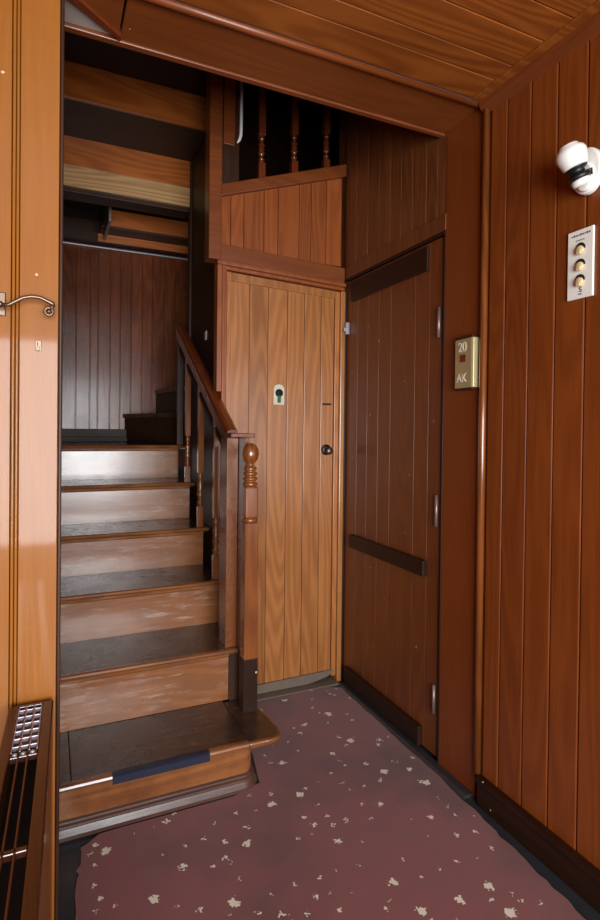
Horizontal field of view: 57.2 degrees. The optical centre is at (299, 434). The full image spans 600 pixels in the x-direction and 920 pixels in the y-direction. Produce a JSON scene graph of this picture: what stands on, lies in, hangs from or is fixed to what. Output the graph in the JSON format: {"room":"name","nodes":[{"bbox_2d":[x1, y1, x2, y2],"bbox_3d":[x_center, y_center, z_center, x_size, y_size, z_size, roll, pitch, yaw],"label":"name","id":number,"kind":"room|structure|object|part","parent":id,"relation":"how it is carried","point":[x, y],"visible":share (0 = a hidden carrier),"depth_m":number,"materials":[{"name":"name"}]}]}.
{"room":"stairwell hallway","nodes":[
{"label":"stairwell hallway","id":0,"kind":"room"},
{"bbox_2d":[58,240,187,467],"bbox_3d":[-1.060,-0.563,4.046,1.388,1.620,0.060,0,1,-24],"label":"wall","id":1,"kind":"structure","parent":0,"point":[122,311],"depth_m":3.90,"materials":[{"name":"brown wood"}]},
{"bbox_2d":[57,429,126,441],"bbox_3d":[-1.456,0.004,3.821,0.488,0.088,0.038,0,1,-24],"label":"baseboard","id":2,"kind":"structure","parent":1,"relation":"attached to","point":[68,435],"depth_m":3.82,"materials":[{"name":"brown wood"}]},
{"bbox_2d":[63,241,187,260],"bbox_3d":[-1.126,-1.305,3.960,1.188,0.011,0.022,0,1,-24],"label":"trim","id":3,"kind":"structure","parent":1,"relation":"attached to","point":[64,242],"depth_m":3.90,"materials":[{"name":"metal"}]},
{"bbox_2d":[63,60,332,477],"bbox_3d":[-0.762,-0.753,4.322,2.420,4.000,0.080,0,1,-24],"label":"wall","id":4,"kind":"structure","parent":0,"point":[277,157],"depth_m":4.51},
{"bbox_2d":[187,137,214,571],"bbox_3d":[-0.501,-0.166,2.948,0.055,2.860,0.723,0,1,-24],"label":"wall","id":5,"kind":"structure","parent":0,"point":[200,279],"depth_m":3.01,"materials":[{"name":"brown wood"}]},
{"bbox_2d":[59,31,207,257],"bbox_3d":[-0.700,-1.668,3.271,1.388,0.747,1.740,0,1,-24],"label":"staircase","id":6,"kind":"structure","parent":5,"relation":"attached to","point":[130,144],"depth_m":2.96,"materials":[{"name":"orange wood"}]},
{"bbox_2d":[205,72,345,282],"bbox_3d":[-0.102,-1.228,2.692,0.717,0.901,0.080,0,1,-24],"label":"wall","id":7,"kind":"structure","parent":0,"point":[289,222],"depth_m":2.67,"materials":[{"name":"red wood"}]},
{"bbox_3d":[-0.401,-1.245,2.556,0.060,0.872,0.080,0,1,-24],"label":"corner post","id":8,"kind":"part","parent":7,"relation":"part of","materials":[{"name":"red wood"}]},
{"bbox_2d":[222,76,330,183],"bbox_3d":[-0.075,-1.617,2.711,0.654,0.902,0.098,0,1,-24],"label":"banister","id":9,"kind":"object","parent":7,"relation":"on","point":[232,133],"visible":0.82,"depth_m":2.58,"materials":[{"name":"wood"},{"name":"red wood"}]},
{"bbox_3d":[-0.327,-1.590,2.557,0.054,0.480,0.007,0,1,-24],"label":"post panel","id":10,"kind":"part","parent":9,"relation":"part of","materials":[{"name":"red wood"}]},
{"bbox_3d":[-0.338,-1.549,2.601,0.086,0.763,0.082,0,1,-24],"label":"boxed post","id":11,"kind":"part","parent":9,"relation":"part of","materials":[{"name":"brown wood"}]},
{"bbox_2d":[213,260,345,701],"bbox_3d":[-0.095,0.233,2.707,0.675,2.077,0.060,0,1,-24],"label":"trim","id":12,"kind":"structure","parent":7,"relation":"attached to","point":[221,268],"depth_m":2.56,"materials":[{"name":"brown wood"}]},
{"bbox_2d":[226,272,339,693],"bbox_3d":[-0.079,0.248,2.709,0.601,2.023,0.074,0,1,-24],"label":"door","id":13,"kind":"structure","parent":7,"relation":"in","point":[282,364],"depth_m":2.73,"materials":[{"name":"wood"}]},
{"bbox_3d":[-0.104,-0.198,2.699,0.056,0.102,0.006,0,1,-24],"label":"keyhole plate","id":14,"kind":"part","parent":13,"relation":"part of","materials":[{"name":"metal"}]},
{"bbox_3d":[0.145,0.081,2.791,0.039,0.039,0.043,0,1,-24],"label":"knob","id":15,"kind":"part","parent":13,"relation":"part of","materials":[{"name":"brown metal"}]},
{"bbox_3d":[-0.083,-0.832,2.698,0.672,0.109,0.036,0,1,-24],"label":"rail","id":16,"kind":"part","parent":7,"relation":"part of","materials":[{"name":"red wood"}]},
{"bbox_3d":[-0.075,-1.245,2.706,0.656,0.280,0.067,0,1,-24],"label":"rail","id":17,"kind":"part","parent":7,"relation":"part of","materials":[{"name":"red wood"}]},
{"bbox_2d":[243,82,338,114],"bbox_3d":[-0.185,-2.774,3.081,2.420,0.080,2.760,0,1,-24],"label":"ceiling","id":18,"kind":"structure","parent":0,"point":[248,87],"depth_m":4.48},
{"bbox_2d":[257,677,338,700],"bbox_3d":[-0.095,1.266,2.709,0.614,0.010,0.085,0,1,-24],"label":"baseboard","id":19,"kind":"structure","parent":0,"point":[330,681],"depth_m":2.73,"materials":[{"name":"wood"}]},
{"bbox_2d":[54,681,599,919],"bbox_3d":[-0.122,1.315,1.338,3.700,0.060,6.100,0,1,-24],"label":"floor","id":20,"kind":"structure","parent":0,"point":[69,852],"depth_m":1.63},
{"bbox_2d":[0,700,52,919],"bbox_3d":[-0.428,0.961,0.797,0.094,0.653,1.082,0,1,-23],"label":"radiator cover","id":21,"kind":"object","parent":20,"relation":"on","point":[26,748],"visible":1,"depth_m":1.01,"materials":[{"name":"orange wood"}]},
{"bbox_3d":[-0.463,0.969,0.781,0.012,0.636,1.079,0,1,-23],"label":"panel","id":22,"kind":"part","parent":21,"relation":"part of","materials":[{"name":"black wood"}]},
{"bbox_2d":[10,704,41,753],"bbox_3d":[-0.590,0.636,1.191,0.050,0.010,0.193,0,1,-23],"label":"grille","id":23,"kind":"object","parent":21,"relation":"attached to","point":[25,712],"depth_m":1.19,"materials":[{"name":"silver metal"}]},
{"bbox_3d":[-0.632,0.962,1.290,0.065,0.636,0.012,0,1,-24],"label":"panel","id":24,"kind":"part","parent":21,"relation":"part of","materials":[{"name":"silver metal"}]},
{"bbox_3d":[-0.392,0.969,0.813,0.049,0.636,1.078,0,1,-24],"label":"panel","id":25,"kind":"part","parent":21,"relation":"part of","materials":[{"name":"orange wood"}]},
{"bbox_2d":[56,385,280,843],"bbox_3d":[-0.583,0.477,2.988,1.382,1.572,2.301,0,1,-24],"label":"staircase","id":26,"kind":"structure","parent":20,"relation":"on","point":[139,629],"depth_m":2.22,"materials":[{"name":"brown wood"}]},
{"bbox_3d":[-0.498,1.244,1.960,0.674,0.060,0.254,0,1,-24],"label":"moulding","id":27,"kind":"part","parent":26,"relation":"part of","materials":[{"name":"brown wood"}]},
{"bbox_2d":[176,324,258,713],"bbox_3d":[-0.458,0.210,2.704,0.103,1.712,1.299,0,1,-24],"label":"banister","id":28,"kind":"object","parent":26,"relation":"on","point":[234,489],"visible":1,"depth_m":2.24,"materials":[{"name":"brown wood"}]},
{"bbox_3d":[-0.714,-0.270,3.274,0.038,0.664,0.036,0,1,-24],"label":"rail post","id":29,"kind":"part","parent":28,"relation":"part of","materials":[{"name":"brown wood"}]},
{"bbox_3d":[-0.497,-0.201,2.786,0.028,0.613,0.990,0,1,-24],"label":"rail","id":30,"kind":"part","parent":28,"relation":"part of","materials":[{"name":"brown wood"}]},
{"bbox_3d":[-0.498,-0.298,2.787,0.054,0.698,1.045,0,1,-24],"label":"handrail","id":31,"kind":"part","parent":28,"relation":"part of","materials":[{"name":"brown wood"}]},
{"bbox_3d":[-0.296,0.438,2.278,0.048,0.854,0.090,0,1,-24],"label":"panel post","id":32,"kind":"part","parent":28,"relation":"part of","materials":[{"name":"brown wood"}]},
{"bbox_3d":[-0.247,0.438,2.255,0.021,0.852,0.173,0,1,-24],"label":"panel","id":33,"kind":"part","parent":28,"relation":"part of","materials":[{"name":"brown wood"}]},
{"bbox_3d":[-0.198,0.451,2.149,0.067,0.839,0.067,0,1,-24],"label":"newel post","id":34,"kind":"part","parent":28,"relation":"part of","materials":[{"name":"brown wood"}]},
{"bbox_2d":[75,687,585,919],"bbox_3d":[0.461,1.295,0.661,1.270,0.007,4.105,0,1,-24],"label":"carpet","id":35,"kind":"object","parent":20,"relation":"on","point":[342,820],"visible":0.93,"depth_m":1.69,"materials":[{"name":"carpet"}]},
{"bbox_2d":[333,109,339,165],"bbox_3d":[0.501,-0.730,3.457,0.836,4.000,2.700,0,1,-24],"label":"wall","id":36,"kind":"structure","parent":0,"point":[336,117],"depth_m":4.67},
{"bbox_2d":[179,0,599,100],"bbox_3d":[0.069,-1.185,-0.100,2.829,0.083,3.206,0,1,-24],"label":"ceiling","id":37,"kind":"structure","parent":0,"point":[470,48],"depth_m":1.57,"materials":[{"name":"brown wood"}]},
{"bbox_2d":[339,34,599,869],"bbox_3d":[1.112,-0.698,0.989,0.084,4.000,4.300,0,1,-24],"label":"wall","id":38,"kind":"structure","parent":0,"point":[540,734],"depth_m":1.72,"materials":[{"name":"brown wood"}]},
{"bbox_2d":[143,0,480,109],"bbox_3d":[-0.077,-1.165,1.612,1.579,0.024,0.024,0,1,-24],"label":"trim","id":39,"kind":"structure","parent":38,"relation":"attached to","point":[175,5],"depth_m":1.65,"materials":[{"name":"red wood"}]},
{"bbox_2d":[333,291,345,681],"bbox_3d":[0.202,0.269,2.849,0.026,2.009,0.048,0,1,-24],"label":"trim","id":40,"kind":"structure","parent":38,"relation":"attached to","point":[337,676],"depth_m":2.83,"materials":[{"name":"brown wood"}]},
{"bbox_2d":[343,237,443,756],"bbox_3d":[0.394,0.239,2.491,0.056,2.040,0.754,0,1,-24],"label":"door","id":41,"kind":"structure","parent":38,"relation":"in","point":[395,337],"depth_m":2.42,"materials":[{"name":"brown wood"}]},
{"bbox_2d":[343,322,349,334],"bbox_3d":[0.235,-0.541,2.803,0.028,0.060,0.024,0,1,-24],"label":"hinge","id":42,"kind":"object","parent":41,"relation":"attached to","point":[346,329],"depth_m":2.79,"materials":[{"name":"metal"}]},
{"bbox_2d":[341,230,445,762],"bbox_3d":[0.410,0.244,2.497,0.062,2.071,0.800,0,1,-24],"label":"trim","id":43,"kind":"structure","parent":38,"relation":"attached to","point":[442,234],"depth_m":2.38,"materials":[{"name":"brown wood"}]},
{"bbox_2d":[338,682,472,798],"bbox_3d":[0.402,1.274,2.372,0.044,0.012,0.930,0,1,-24],"label":"trim","id":44,"kind":"structure","parent":38,"relation":"attached to","point":[451,781],"depth_m":2.23,"materials":[{"name":"black wood"}]},
{"bbox_2d":[439,109,482,796],"bbox_3d":[0.614,0.062,2.041,0.050,2.448,0.199,0,1,-24],"label":"trim","id":45,"kind":"structure","parent":38,"relation":"attached to","point":[465,139],"depth_m":2.03,"materials":[{"name":"brown wood"}]},
{"bbox_2d":[454,334,479,390],"bbox_3d":[0.597,-0.259,1.986,0.030,0.194,0.117,0,1,-24],"label":"control box","id":46,"kind":"object","parent":38,"relation":"attached to","point":[467,347],"visible":0.99,"depth_m":1.96,"materials":[{"name":"gold metal"}]},
{"bbox_2d":[473,108,490,774],"bbox_3d":[0.636,0.014,1.923,0.026,2.348,0.026,0,1,-24],"label":"trim","id":47,"kind":"structure","parent":38,"relation":"attached to","point":[486,112],"depth_m":1.91,"materials":[{"name":"brown wood"}]},
{"bbox_2d":[475,775,599,913],"bbox_3d":[1.273,1.258,0.477,0.029,0.104,3.160,0,1,-24],"label":"baseboard","id":48,"kind":"structure","parent":38,"relation":"attached to","point":[565,862],"depth_m":1.66,"materials":[{"name":"brown wood"}]},
{"bbox_2d":[479,10,599,111],"bbox_3d":[1.294,-1.117,0.466,0.030,0.043,3.190,0,1,-24],"label":"trim","id":49,"kind":"structure","parent":38,"relation":"attached to","point":[590,28],"depth_m":1.67,"materials":[{"name":"brown wood"}]},
{"bbox_2d":[555,141,599,195],"bbox_3d":[0.764,-0.739,1.520,0.116,0.130,0.092,0,1,-24],"label":"wall lamp","id":50,"kind":"object","parent":38,"relation":"attached to","point":[574,159],"visible":1,"depth_m":1.50,"materials":[{"name":"white glass"}]},
{"bbox_3d":[0.748,-0.764,1.515,0.082,0.079,0.082,0,1,-24],"label":"lamp shade","id":51,"kind":"part","parent":50,"relation":"part of","materials":[{"name":"white glass"}]},
{"bbox_2d":[567,225,594,300],"bbox_3d":[0.795,-0.487,1.566,0.019,0.196,0.083,0,1,-24],"label":"switch plate","id":52,"kind":"object","parent":38,"relation":"attached to","point":[581,243],"visible":1,"depth_m":1.56,"materials":[{"name":"white plastic"}]},
{"bbox_3d":[-1.301,0.010,1.068,1.315,2.528,0.100,0,1,-24],"label":"wall","id":53,"kind":"structure","parent":0,"visible":0},
{"bbox_2d":[0,0,54,745],"bbox_3d":[-0.878,0.073,1.193,0.630,2.390,0.094,0,1,-24],"label":"door","id":54,"kind":"structure","parent":53,"relation":"in","point":[6,6],"depth_m":1.29,"materials":[{"name":"orange wood"}]},
{"bbox_3d":[-0.687,-0.303,1.257,0.022,0.055,0.049,0,1,-24],"label":"handle plate","id":55,"kind":"part","parent":54,"relation":"part of","materials":[{"name":"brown metal"}]},
{"bbox_3d":[-0.621,-0.305,1.259,0.111,0.033,0.013,0,1,-24],"label":"lever handle","id":56,"kind":"part","parent":54,"relation":"part of","materials":[{"name":"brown metal"}]},
{"bbox_3d":[-0.625,-1.977,1.476,2.859,1.490,0.179,0,1,-24],"label":"wall header","id":57,"kind":"structure","parent":0,"visible":0},
{"bbox_2d":[65,22,444,137],"bbox_3d":[-0.147,-1.264,1.815,1.619,0.208,0.023,0,1,-24],"label":"trim","id":58,"kind":"structure","parent":57,"relation":"attached to","point":[69,27],"depth_m":1.79,"materials":[{"name":"red wood"}]},
{"bbox_2d":[84,0,476,132],"bbox_3d":[0.021,-1.196,1.774,1.367,0.061,0.186,0,1,-24],"label":"ceiling beam","id":59,"kind":"structure","parent":57,"relation":"attached to","point":[142,22],"depth_m":1.72,"materials":[{"name":"brown wood"}]},
{"bbox_3d":[-1.221,-0.740,2.565,0.130,4.000,2.700,0,1,-24],"label":"wall","id":60,"kind":"structure","parent":0,"visible":0},
{"bbox_2d":[9,0,20,707],"bbox_3d":[-0.680,0.055,1.312,0.015,2.448,0.047,0,1,-24],"label":"trim","id":61,"kind":"structure","parent":60,"relation":"attached to","point":[16,3],"depth_m":1.29,"materials":[{"name":"orange wood"}]},
{"bbox_2d":[35,341,40,350],"bbox_3d":[-0.621,-0.211,1.304,0.013,0.025,0.004,0,1,-24],"label":"strike plate","id":62,"kind":"object","parent":60,"relation":"attached to","point":[37,343],"visible":1,"depth_m":1.30,"materials":[{"name":"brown metal"}]},
{"bbox_2d":[17,0,59,919],"bbox_3d":[-0.634,0.055,1.333,0.084,2.448,0.049,0,1,-24],"label":"trim","id":63,"kind":"structure","parent":60,"relation":"attached to","point":[40,19],"depth_m":1.31,"materials":[{"name":"orange wood"}]},
{"bbox_2d":[54,0,64,919],"bbox_3d":[-0.596,0.056,1.362,0.008,2.446,0.070,0,1,-24],"label":"trim","id":64,"kind":"structure","parent":60,"relation":"attached to","point":[62,12],"depth_m":1.33,"materials":[{"name":"brown wood"}]},
{"bbox_2d":[60,0,110,34],"bbox_3d":[-0.620,-1.187,1.473,0.276,0.026,0.207,0,1,-24],"label":"ceiling","id":65,"kind":"structure","parent":60,"relation":"attached to","point":[73,14],"depth_m":1.55,"materials":[{"name":"grey paint"}]},
{"bbox_2d":[70,0,120,40],"bbox_3d":[-0.578,-1.175,1.511,0.028,0.030,0.246,1,1,29],"label":"trim","id":66,"kind":"structure","parent":60,"relation":"attached to","point":[81,4],"depth_m":1.53,"materials":[{"name":"brown wood"}]}
]}

